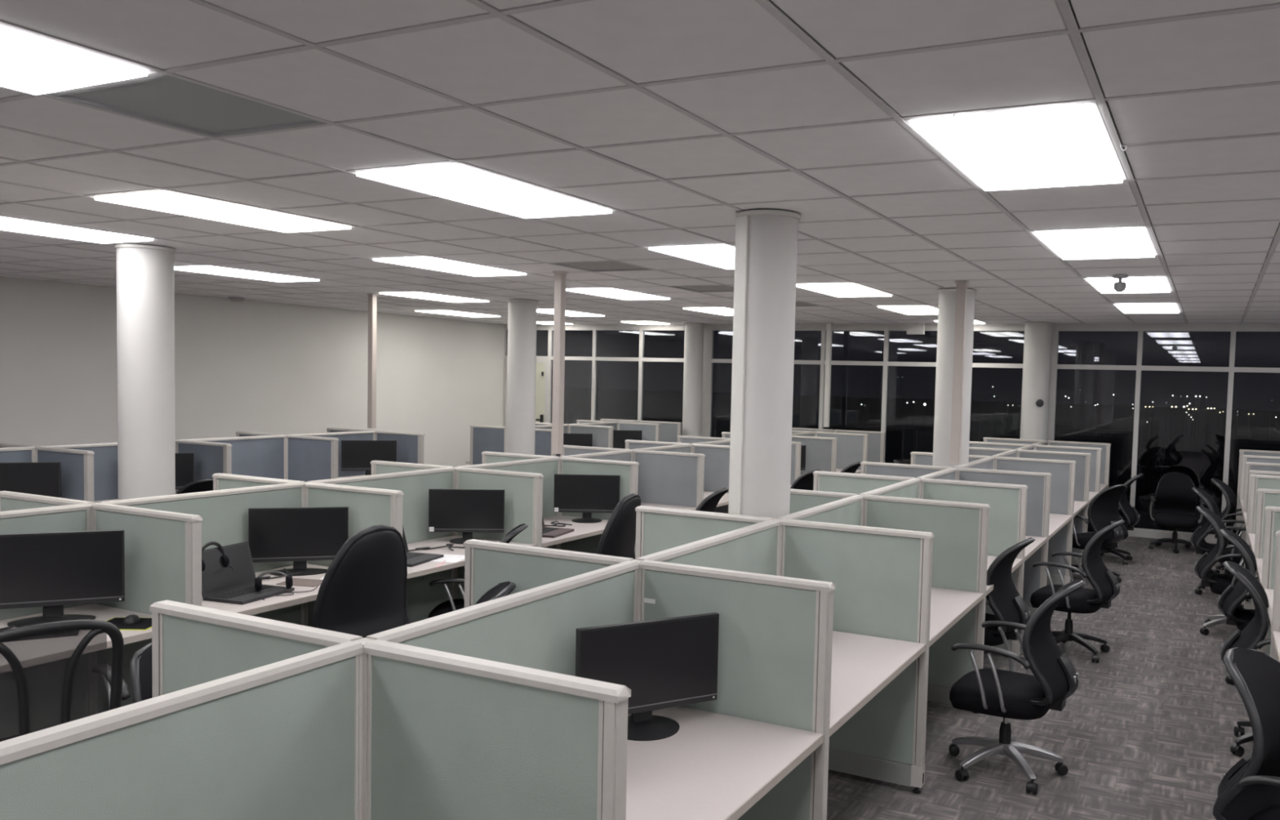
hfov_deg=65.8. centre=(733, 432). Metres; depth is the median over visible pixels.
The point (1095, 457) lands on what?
divider panel
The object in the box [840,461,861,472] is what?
chair
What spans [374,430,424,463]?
divider panel
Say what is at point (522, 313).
column
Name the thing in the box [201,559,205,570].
ear cup
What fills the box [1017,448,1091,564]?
divider panel
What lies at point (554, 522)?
cable
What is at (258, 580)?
ear cup
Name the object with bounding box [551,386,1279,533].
window
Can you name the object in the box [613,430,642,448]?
monitor
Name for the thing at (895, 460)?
chair
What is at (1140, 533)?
trim
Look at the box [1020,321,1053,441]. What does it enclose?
column
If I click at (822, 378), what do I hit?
window
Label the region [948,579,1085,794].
chair
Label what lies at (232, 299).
smoke detector
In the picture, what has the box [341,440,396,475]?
monitor
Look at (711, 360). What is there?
window
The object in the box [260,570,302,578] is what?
cable
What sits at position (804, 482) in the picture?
chair
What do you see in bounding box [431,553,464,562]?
paper sheet
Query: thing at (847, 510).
divider panel
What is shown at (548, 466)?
divider panel
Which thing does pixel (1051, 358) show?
trim
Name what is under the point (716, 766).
desk
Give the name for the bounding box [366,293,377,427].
pole
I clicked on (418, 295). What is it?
ceiling light
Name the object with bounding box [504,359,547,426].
door
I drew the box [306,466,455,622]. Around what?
divider panel
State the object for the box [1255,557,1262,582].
desk
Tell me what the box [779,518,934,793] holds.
divider panel
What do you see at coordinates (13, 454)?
divider panel
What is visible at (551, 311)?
ceiling light
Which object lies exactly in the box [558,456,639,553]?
divider panel
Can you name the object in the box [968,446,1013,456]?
divider panel
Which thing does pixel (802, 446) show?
monitor
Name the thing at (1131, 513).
chair
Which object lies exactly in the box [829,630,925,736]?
desk
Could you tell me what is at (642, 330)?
window
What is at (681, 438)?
divider panel
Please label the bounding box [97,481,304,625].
divider panel
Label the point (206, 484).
chair
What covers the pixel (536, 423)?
divider panel
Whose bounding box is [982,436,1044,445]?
divider panel
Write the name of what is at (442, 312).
ceiling light
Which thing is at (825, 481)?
divider panel
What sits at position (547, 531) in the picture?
laptop
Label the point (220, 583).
laptop
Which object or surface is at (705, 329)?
trim
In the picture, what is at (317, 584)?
cable
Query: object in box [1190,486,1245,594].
chair
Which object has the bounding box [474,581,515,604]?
chair
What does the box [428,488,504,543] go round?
monitor
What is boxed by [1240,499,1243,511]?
desk
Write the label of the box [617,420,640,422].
divider panel
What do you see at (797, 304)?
ceiling vent
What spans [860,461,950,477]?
divider panel
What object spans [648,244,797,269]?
ceiling light
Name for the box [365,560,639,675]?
divider panel
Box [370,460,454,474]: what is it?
divider panel
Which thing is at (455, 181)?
ceiling light
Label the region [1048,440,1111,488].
divider panel
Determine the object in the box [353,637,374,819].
post
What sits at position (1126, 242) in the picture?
diffuser
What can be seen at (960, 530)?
divider panel
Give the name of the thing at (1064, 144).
diffuser
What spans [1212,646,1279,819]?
chair
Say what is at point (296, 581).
notepad
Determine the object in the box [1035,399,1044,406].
wall switch
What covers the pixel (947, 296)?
column
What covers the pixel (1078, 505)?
desk
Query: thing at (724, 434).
divider panel
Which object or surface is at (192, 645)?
divider panel
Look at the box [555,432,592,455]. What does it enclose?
monitor
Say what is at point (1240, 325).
wall
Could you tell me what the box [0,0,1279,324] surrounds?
ceiling
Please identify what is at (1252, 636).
chair
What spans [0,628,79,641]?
keyboard
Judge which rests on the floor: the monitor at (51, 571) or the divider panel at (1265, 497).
the divider panel at (1265, 497)
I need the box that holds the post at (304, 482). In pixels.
[303,481,306,506]
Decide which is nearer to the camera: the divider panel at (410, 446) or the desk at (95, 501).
the desk at (95, 501)
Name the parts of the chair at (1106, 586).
arm rod, armrest, arm rod, seat, armrest, arm rod, lift rod, arm rod, backrest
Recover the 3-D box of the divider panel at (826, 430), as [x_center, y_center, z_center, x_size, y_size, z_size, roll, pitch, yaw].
[1.243,0.560,13.695,0.054,1.180,0.698,3,3,26]
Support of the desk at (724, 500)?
attached to the divider panel at (687, 447)
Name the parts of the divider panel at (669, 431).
post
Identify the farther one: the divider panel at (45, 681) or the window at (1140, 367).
the window at (1140, 367)
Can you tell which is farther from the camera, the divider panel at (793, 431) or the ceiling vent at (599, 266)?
the divider panel at (793, 431)
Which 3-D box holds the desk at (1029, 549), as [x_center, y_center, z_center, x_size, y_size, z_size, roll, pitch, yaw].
[1.910,0.894,7.450,0.737,0.130,1.053,3,3,26]
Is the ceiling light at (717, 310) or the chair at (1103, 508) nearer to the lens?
the chair at (1103, 508)
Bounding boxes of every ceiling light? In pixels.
[0,24,155,95]
[0,216,155,243]
[91,189,353,232]
[173,265,321,282]
[351,162,615,218]
[370,256,526,276]
[378,291,490,302]
[415,310,500,316]
[536,321,573,324]
[537,308,604,316]
[565,287,670,300]
[619,320,669,324]
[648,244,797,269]
[683,306,733,315]
[795,282,892,297]
[877,305,937,314]
[904,71,1128,191]
[933,320,986,324]
[1031,208,1157,259]
[1084,269,1172,293]
[1113,302,1181,313]
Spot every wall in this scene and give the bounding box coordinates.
[0,275,504,466]
[504,311,1279,328]
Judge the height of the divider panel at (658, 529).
1.210 m
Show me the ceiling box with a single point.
(915, 328)
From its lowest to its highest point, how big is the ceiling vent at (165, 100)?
0.020 m
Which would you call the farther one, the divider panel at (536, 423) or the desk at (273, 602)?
the divider panel at (536, 423)
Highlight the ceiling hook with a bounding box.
[953,113,960,121]
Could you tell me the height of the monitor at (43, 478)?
0.391 m
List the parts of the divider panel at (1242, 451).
post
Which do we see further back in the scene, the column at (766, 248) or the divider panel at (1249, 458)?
the divider panel at (1249, 458)
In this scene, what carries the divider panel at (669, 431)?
on the floor
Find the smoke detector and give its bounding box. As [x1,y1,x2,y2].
[228,297,244,301]
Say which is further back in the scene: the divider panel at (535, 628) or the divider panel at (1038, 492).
the divider panel at (1038, 492)
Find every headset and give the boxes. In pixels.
[201,541,233,570]
[254,568,293,590]
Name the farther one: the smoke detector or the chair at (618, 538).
the smoke detector
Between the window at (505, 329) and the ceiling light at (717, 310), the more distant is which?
the window at (505, 329)
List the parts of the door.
handle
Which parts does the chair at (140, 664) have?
backrest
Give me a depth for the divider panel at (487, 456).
8.35 m
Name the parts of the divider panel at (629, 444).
post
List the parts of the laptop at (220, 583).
lid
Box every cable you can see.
[0,624,15,629]
[257,584,319,599]
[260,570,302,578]
[408,543,453,551]
[448,546,465,550]
[544,522,572,527]
[551,520,559,524]
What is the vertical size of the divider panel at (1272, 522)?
1.210 m
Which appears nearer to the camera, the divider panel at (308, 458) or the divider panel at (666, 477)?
the divider panel at (666, 477)
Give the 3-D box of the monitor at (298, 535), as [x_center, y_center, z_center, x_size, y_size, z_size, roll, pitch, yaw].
[-2.453,0.607,5.556,0.515,0.372,0.188,0,3,-19]
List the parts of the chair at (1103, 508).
arm rod, armrest, seat, backrest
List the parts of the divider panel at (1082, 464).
post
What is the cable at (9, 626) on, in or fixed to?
on the desk at (29, 652)
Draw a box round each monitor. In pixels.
[0,462,61,497]
[0,528,124,626]
[174,452,193,488]
[248,506,348,575]
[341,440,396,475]
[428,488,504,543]
[553,473,620,522]
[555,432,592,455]
[575,612,719,740]
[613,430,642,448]
[800,444,805,470]
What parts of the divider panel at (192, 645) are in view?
post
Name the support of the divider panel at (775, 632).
on the floor
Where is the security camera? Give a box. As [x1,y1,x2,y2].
[1112,274,1128,292]
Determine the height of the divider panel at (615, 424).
1.180 m
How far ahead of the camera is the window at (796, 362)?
14.60 m
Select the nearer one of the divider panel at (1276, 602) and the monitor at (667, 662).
the monitor at (667, 662)
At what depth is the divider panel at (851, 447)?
13.10 m
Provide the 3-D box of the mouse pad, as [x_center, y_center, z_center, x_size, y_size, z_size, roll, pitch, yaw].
[-2.685,0.849,4.372,0.248,0.004,0.208,1,3,-3]
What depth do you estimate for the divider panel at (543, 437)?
12.17 m
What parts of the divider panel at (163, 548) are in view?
post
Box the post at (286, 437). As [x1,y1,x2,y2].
[285,436,286,475]
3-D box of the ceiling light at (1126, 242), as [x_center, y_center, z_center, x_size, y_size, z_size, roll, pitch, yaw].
[2.140,-1.141,5.762,0.581,0.104,1.191,3,3,26]
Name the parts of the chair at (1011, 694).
arm rod, armrest, arm rod, seat, armrest, lift rod, arm rod, arm rod, backrest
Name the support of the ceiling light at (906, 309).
attached to the ceiling
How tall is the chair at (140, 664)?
0.952 m
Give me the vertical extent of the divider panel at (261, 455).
1.180 m
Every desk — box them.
[0,603,151,672]
[93,493,176,502]
[201,563,328,614]
[337,474,365,477]
[407,534,537,578]
[542,515,608,546]
[626,705,823,819]
[640,502,697,510]
[703,490,728,506]
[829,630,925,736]
[835,467,861,473]
[928,586,983,646]
[986,555,1022,595]
[1024,535,1047,560]
[1048,513,1072,539]
[1073,500,1088,516]
[1088,491,1098,502]
[1099,483,1108,491]
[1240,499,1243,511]
[1243,511,1246,526]
[1248,533,1255,552]
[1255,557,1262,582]
[1263,587,1273,629]
[1271,630,1279,661]
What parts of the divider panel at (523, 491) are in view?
post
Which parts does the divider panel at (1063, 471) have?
post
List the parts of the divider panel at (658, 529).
post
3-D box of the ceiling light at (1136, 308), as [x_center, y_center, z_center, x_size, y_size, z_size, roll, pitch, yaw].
[4.279,-1.322,10.150,0.581,0.104,1.191,3,3,26]
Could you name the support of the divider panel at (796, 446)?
on the floor
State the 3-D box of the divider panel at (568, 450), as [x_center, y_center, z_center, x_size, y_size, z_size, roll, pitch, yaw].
[-1.331,0.742,9.352,0.768,1.210,0.054,3,3,26]
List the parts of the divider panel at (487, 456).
post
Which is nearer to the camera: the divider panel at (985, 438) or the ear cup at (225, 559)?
the ear cup at (225, 559)
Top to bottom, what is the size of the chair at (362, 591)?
1.125 m
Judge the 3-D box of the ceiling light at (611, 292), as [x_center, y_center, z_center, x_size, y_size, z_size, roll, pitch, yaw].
[-1.180,-1.460,10.087,0.581,0.104,1.191,3,3,26]
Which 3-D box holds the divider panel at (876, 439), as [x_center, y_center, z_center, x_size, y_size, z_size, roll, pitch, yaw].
[1.757,0.579,13.862,0.728,1.210,0.054,3,3,26]
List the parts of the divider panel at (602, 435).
post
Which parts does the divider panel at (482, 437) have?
post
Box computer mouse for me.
[123,613,139,624]
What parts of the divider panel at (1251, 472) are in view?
post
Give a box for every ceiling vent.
[48,74,325,137]
[550,261,653,271]
[671,284,733,292]
[795,302,818,306]
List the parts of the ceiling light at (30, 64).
light frame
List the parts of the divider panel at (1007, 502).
post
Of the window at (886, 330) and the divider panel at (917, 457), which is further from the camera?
the window at (886, 330)
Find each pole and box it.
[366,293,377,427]
[551,271,568,453]
[823,322,833,426]
[949,280,968,464]
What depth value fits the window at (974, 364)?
13.37 m
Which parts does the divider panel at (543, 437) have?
post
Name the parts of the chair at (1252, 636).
backrest, armrest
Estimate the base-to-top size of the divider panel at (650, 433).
1.210 m
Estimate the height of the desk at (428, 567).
0.130 m
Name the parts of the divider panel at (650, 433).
post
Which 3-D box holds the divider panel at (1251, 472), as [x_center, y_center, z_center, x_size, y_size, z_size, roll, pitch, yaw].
[4.819,0.950,8.467,0.742,1.210,0.054,3,3,26]
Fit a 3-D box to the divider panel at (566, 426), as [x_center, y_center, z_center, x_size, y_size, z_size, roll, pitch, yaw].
[-2.580,0.496,13.034,0.054,1.180,1.228,3,3,26]
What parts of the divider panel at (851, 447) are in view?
post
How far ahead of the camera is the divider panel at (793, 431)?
13.40 m
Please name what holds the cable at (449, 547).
on the desk at (428, 567)
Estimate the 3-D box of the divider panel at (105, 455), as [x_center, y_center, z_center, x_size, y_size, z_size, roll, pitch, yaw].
[-5.309,0.676,8.394,0.054,1.180,1.128,3,3,26]
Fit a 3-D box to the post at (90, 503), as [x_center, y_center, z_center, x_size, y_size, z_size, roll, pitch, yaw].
[-3.104,0.946,4.780,0.052,1.205,0.052,3,3,26]
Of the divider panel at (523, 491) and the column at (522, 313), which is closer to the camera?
the divider panel at (523, 491)
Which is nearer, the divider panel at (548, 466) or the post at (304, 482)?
the post at (304, 482)
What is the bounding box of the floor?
[826,535,1253,819]
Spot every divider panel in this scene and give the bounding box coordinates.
[0,442,37,447]
[0,445,35,462]
[0,490,95,511]
[0,502,93,737]
[0,640,363,819]
[35,445,94,501]
[38,440,176,500]
[92,502,203,714]
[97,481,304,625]
[149,599,362,697]
[176,439,231,493]
[177,434,285,479]
[212,472,304,490]
[235,431,286,436]
[285,434,338,481]
[293,430,374,476]
[304,481,404,626]
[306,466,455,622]
[326,427,368,432]
[363,639,631,819]
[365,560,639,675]
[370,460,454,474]
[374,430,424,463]
[454,466,543,598]
[455,456,559,548]
[463,538,633,607]
[470,424,506,464]
[481,451,555,463]
[534,423,568,456]
[534,428,555,456]
[535,422,551,425]
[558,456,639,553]
[559,448,632,461]
[560,444,631,456]
[568,421,617,430]
[568,423,613,448]
[576,419,610,423]
[600,417,636,421]
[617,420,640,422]
[617,421,660,441]
[624,439,685,449]
[631,443,692,453]
[632,448,705,506]
[635,505,774,559]
[635,518,780,575]
[638,559,835,819]
[640,420,681,442]
[677,435,729,443]
[692,439,729,445]
[692,443,729,513]
[721,431,730,437]
[776,494,863,525]
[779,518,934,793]
[789,488,857,513]
[790,441,801,484]
[791,426,829,431]
[791,430,809,433]
[791,431,815,436]
[791,435,837,475]
[813,470,914,494]
[815,431,868,469]
[817,429,835,434]
[835,429,885,462]
[858,477,920,498]
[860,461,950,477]
[862,494,990,713]
[910,451,990,465]
[916,466,956,479]
[920,477,1028,654]
[953,456,994,469]
[956,466,1052,615]
[968,440,1030,448]
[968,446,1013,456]
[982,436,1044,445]
[991,448,1017,457]
[994,456,1076,584]
[1015,444,1034,449]
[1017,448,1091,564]
[1032,440,1048,444]
[1034,444,1102,533]
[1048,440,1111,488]
[1235,448,1279,529]
[1238,454,1279,527]
[1241,461,1279,566]
[1242,469,1279,606]
[1243,474,1279,608]
[1251,488,1279,650]
[1257,506,1279,655]
[1270,530,1279,660]
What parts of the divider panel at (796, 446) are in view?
post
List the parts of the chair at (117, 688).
seat, arm rod, armrest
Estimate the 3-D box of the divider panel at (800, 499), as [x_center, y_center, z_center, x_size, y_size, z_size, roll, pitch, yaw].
[0.380,0.959,6.155,0.772,1.210,0.054,3,3,26]
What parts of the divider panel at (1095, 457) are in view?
post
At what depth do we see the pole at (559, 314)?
8.07 m
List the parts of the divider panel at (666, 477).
post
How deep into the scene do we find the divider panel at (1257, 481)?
8.14 m
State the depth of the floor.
5.42 m
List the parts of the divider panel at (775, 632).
label strip, post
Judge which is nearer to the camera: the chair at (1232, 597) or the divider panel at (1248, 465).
the chair at (1232, 597)
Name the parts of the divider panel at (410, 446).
post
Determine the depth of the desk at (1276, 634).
4.64 m
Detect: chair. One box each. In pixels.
[0,618,130,741]
[129,641,152,702]
[176,478,213,493]
[311,524,409,637]
[427,523,528,617]
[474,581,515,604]
[596,493,640,559]
[695,487,728,511]
[790,469,822,489]
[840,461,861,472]
[893,458,905,463]
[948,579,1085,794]
[982,537,1035,667]
[1030,519,1124,662]
[1071,484,1128,582]
[1087,472,1143,564]
[1148,471,1205,552]
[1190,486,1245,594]
[1194,505,1251,635]
[1210,477,1242,573]
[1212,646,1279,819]
[1217,528,1257,684]
[1220,560,1271,755]
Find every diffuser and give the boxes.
[648,244,734,269]
[910,104,1122,191]
[1034,226,1155,259]
[1086,276,1170,293]
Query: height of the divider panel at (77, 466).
1.210 m
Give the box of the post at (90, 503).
[89,502,94,703]
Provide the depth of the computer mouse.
4.37 m
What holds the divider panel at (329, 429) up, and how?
on the floor
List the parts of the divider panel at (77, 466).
post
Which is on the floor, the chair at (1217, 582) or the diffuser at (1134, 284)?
the chair at (1217, 582)
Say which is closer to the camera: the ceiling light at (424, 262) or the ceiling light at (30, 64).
the ceiling light at (30, 64)
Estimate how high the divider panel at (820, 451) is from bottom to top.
1.210 m
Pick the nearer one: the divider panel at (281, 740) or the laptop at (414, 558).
the divider panel at (281, 740)
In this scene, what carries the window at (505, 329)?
in the wall at (1240, 325)
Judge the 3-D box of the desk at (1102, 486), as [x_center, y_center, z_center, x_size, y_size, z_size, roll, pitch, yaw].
[4.102,0.708,11.945,0.737,0.130,1.043,3,3,26]
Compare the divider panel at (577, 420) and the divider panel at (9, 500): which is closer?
the divider panel at (9, 500)
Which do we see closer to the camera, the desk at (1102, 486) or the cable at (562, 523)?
the cable at (562, 523)
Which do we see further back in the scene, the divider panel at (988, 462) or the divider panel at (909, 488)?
the divider panel at (988, 462)
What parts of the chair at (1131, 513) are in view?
seat, backrest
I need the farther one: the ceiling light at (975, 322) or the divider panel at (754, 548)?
the ceiling light at (975, 322)
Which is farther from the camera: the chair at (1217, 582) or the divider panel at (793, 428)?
the divider panel at (793, 428)
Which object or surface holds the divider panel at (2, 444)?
on the floor
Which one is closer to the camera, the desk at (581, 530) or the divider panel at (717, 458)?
the desk at (581, 530)
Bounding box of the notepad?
[275,577,322,586]
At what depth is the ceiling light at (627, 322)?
15.12 m
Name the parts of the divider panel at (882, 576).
post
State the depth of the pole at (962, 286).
8.02 m
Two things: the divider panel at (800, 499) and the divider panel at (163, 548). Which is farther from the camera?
the divider panel at (800, 499)
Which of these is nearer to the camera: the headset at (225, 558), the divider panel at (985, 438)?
the headset at (225, 558)
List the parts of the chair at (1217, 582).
backrest, armrest, seat, armrest, arm rod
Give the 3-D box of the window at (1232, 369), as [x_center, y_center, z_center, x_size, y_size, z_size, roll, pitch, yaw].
[6.590,0.070,12.008,1.055,2.675,0.070,3,3,26]
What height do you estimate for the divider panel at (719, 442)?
1.180 m
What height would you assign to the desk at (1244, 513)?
0.130 m
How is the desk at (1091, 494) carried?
attached to the divider panel at (1031, 446)
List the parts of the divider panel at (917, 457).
post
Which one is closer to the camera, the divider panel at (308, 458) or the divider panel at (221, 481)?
the divider panel at (221, 481)
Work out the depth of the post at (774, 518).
4.79 m
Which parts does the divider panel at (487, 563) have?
post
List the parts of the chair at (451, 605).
seat, armrest, arm rod, arm rod, backrest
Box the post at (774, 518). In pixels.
[773,518,781,575]
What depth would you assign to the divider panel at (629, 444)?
10.40 m
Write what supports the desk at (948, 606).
attached to the divider panel at (847, 510)
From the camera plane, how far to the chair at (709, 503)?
8.13 m
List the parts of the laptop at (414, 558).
lid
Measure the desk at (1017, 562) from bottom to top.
0.130 m
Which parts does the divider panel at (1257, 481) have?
post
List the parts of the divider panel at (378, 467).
post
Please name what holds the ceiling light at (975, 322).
attached to the ceiling
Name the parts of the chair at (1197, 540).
backrest, seat, armrest, armrest, arm rod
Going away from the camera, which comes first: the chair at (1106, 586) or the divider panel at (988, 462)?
the chair at (1106, 586)
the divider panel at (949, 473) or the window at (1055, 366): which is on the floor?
the divider panel at (949, 473)
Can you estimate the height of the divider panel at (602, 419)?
1.210 m
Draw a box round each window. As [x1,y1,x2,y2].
[502,327,548,426]
[546,327,592,422]
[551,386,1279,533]
[591,327,639,420]
[637,327,684,420]
[706,327,733,436]
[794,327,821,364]
[818,327,884,428]
[880,327,937,462]
[972,328,1024,438]
[1048,328,1137,439]
[1129,328,1231,535]
[1221,328,1279,525]
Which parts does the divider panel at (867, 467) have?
post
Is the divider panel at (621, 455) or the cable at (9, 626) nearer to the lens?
the cable at (9, 626)
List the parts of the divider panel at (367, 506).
post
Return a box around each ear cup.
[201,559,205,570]
[222,554,229,566]
[254,577,262,590]
[285,574,293,587]
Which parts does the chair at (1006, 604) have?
seat, backrest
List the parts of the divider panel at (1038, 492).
post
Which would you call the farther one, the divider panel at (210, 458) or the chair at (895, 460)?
the chair at (895, 460)
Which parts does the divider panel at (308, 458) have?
post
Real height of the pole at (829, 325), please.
1.494 m
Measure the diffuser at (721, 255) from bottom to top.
0.024 m
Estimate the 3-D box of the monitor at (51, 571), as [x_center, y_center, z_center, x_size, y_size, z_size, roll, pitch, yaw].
[-3.028,0.641,4.366,0.556,0.402,0.188,0,3,-26]
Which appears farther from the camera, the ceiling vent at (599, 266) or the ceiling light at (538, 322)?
the ceiling light at (538, 322)
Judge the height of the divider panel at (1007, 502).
1.210 m
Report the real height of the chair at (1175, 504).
0.903 m
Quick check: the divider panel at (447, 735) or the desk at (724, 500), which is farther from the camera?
the desk at (724, 500)
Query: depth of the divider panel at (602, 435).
13.35 m
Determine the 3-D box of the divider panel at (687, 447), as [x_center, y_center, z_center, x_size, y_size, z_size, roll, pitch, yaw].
[-0.708,0.725,9.693,0.054,1.180,1.108,3,3,26]
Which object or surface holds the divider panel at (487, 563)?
on the floor
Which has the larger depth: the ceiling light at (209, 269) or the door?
the door
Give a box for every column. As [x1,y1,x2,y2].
[114,244,176,499]
[506,299,537,454]
[682,323,704,436]
[728,208,800,518]
[932,288,976,466]
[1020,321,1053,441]
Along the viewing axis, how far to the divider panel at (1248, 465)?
9.57 m
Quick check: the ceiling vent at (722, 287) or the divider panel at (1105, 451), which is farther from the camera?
the divider panel at (1105, 451)
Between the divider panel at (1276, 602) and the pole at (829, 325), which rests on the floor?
the divider panel at (1276, 602)
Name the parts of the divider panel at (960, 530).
post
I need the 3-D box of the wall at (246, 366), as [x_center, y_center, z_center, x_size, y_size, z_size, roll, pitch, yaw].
[-8.505,-0.261,8.070,0.150,2.980,20.570,3,3,26]
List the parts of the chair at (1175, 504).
armrest, arm rod, backrest, seat, armrest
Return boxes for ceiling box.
[906,323,924,334]
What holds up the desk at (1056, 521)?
attached to the divider panel at (988, 462)
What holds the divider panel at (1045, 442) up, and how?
on the floor
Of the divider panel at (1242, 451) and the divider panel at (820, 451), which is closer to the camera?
the divider panel at (1242, 451)
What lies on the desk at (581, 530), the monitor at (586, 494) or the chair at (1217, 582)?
the monitor at (586, 494)
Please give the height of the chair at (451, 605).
0.943 m
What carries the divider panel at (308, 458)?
on the floor
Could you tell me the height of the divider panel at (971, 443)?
1.210 m
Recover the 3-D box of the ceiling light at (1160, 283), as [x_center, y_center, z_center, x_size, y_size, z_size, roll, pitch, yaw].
[3.210,-1.232,7.956,0.581,0.104,1.191,3,3,26]
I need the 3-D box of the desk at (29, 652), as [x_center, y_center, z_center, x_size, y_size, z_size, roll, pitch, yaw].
[-3.035,0.925,4.034,0.722,0.130,1.223,3,3,26]
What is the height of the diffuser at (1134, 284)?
0.024 m
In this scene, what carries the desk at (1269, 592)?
attached to the divider panel at (1276, 602)
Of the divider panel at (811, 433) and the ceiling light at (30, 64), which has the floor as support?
the divider panel at (811, 433)
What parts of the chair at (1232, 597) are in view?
backrest, seat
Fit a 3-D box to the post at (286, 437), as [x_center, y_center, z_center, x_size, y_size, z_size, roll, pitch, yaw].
[-4.539,0.628,9.976,0.052,1.205,0.052,3,3,26]
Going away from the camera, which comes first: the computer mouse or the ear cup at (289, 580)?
the computer mouse
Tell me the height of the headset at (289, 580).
0.117 m
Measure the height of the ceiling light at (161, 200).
0.104 m
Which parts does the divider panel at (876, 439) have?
post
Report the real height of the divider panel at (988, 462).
1.180 m
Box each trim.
[701,327,708,436]
[1047,328,1053,440]
[1127,528,1229,544]
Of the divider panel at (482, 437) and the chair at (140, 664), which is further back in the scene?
the divider panel at (482, 437)
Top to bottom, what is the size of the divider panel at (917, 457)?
1.210 m
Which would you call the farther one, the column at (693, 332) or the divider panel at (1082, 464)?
the column at (693, 332)
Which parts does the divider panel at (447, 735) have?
post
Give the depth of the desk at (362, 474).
10.63 m
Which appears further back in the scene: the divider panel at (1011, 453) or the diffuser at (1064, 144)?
the divider panel at (1011, 453)
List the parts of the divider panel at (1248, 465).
post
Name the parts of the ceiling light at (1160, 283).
light frame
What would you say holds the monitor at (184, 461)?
on the desk at (95, 501)
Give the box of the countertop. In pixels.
[1273,630,1279,654]
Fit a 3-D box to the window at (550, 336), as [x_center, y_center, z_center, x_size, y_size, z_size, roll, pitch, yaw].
[-2.753,-0.416,16.543,0.900,2.675,0.070,3,3,26]
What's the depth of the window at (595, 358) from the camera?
16.25 m
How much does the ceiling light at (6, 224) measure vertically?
0.104 m
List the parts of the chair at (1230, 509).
backrest, armrest, seat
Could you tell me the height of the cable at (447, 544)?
0.022 m
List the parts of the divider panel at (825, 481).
post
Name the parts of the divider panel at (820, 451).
post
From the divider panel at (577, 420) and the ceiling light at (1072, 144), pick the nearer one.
the ceiling light at (1072, 144)
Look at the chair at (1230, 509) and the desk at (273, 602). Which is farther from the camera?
the chair at (1230, 509)
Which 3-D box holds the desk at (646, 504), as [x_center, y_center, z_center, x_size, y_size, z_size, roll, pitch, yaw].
[-0.861,0.741,8.493,0.722,0.130,1.073,3,3,26]
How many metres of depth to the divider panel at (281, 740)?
2.08 m
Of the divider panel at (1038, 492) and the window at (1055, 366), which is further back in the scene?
the window at (1055, 366)
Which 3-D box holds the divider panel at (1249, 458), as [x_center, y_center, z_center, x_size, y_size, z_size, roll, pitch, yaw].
[5.835,0.863,10.551,0.742,1.210,0.054,3,3,26]
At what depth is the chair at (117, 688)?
3.54 m
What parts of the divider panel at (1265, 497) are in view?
post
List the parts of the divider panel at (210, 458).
post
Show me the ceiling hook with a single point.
(953, 113)
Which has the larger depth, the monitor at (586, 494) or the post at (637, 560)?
the monitor at (586, 494)
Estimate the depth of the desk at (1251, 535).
7.78 m
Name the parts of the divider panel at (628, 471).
post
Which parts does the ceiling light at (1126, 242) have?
light frame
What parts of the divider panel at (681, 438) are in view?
post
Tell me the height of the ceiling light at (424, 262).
0.104 m
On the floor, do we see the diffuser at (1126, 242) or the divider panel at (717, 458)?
the divider panel at (717, 458)
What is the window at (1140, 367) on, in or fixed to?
in the wall at (1240, 325)
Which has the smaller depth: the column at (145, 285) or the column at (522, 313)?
the column at (145, 285)
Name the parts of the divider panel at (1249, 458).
post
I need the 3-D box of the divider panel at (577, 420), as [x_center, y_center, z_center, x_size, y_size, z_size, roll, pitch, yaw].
[-2.090,0.423,14.896,0.698,1.210,0.054,3,3,26]
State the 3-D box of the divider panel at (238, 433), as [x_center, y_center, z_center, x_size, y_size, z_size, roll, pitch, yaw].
[-4.876,0.608,10.139,0.698,1.210,0.054,3,3,26]
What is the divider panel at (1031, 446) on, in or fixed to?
on the floor
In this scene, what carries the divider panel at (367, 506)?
on the floor
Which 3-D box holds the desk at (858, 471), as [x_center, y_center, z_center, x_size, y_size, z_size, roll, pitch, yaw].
[1.165,0.569,12.648,0.722,0.130,1.143,3,3,26]
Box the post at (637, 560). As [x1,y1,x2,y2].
[631,559,642,621]
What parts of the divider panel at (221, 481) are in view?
post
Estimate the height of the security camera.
0.123 m
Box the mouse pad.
[105,617,151,630]
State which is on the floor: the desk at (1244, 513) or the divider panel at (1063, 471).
the divider panel at (1063, 471)
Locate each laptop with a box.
[201,541,294,604]
[402,524,444,566]
[542,515,573,537]
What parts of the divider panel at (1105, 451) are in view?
post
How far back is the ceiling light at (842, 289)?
8.90 m
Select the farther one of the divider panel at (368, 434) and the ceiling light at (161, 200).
the divider panel at (368, 434)
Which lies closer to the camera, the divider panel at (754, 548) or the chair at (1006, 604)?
the divider panel at (754, 548)

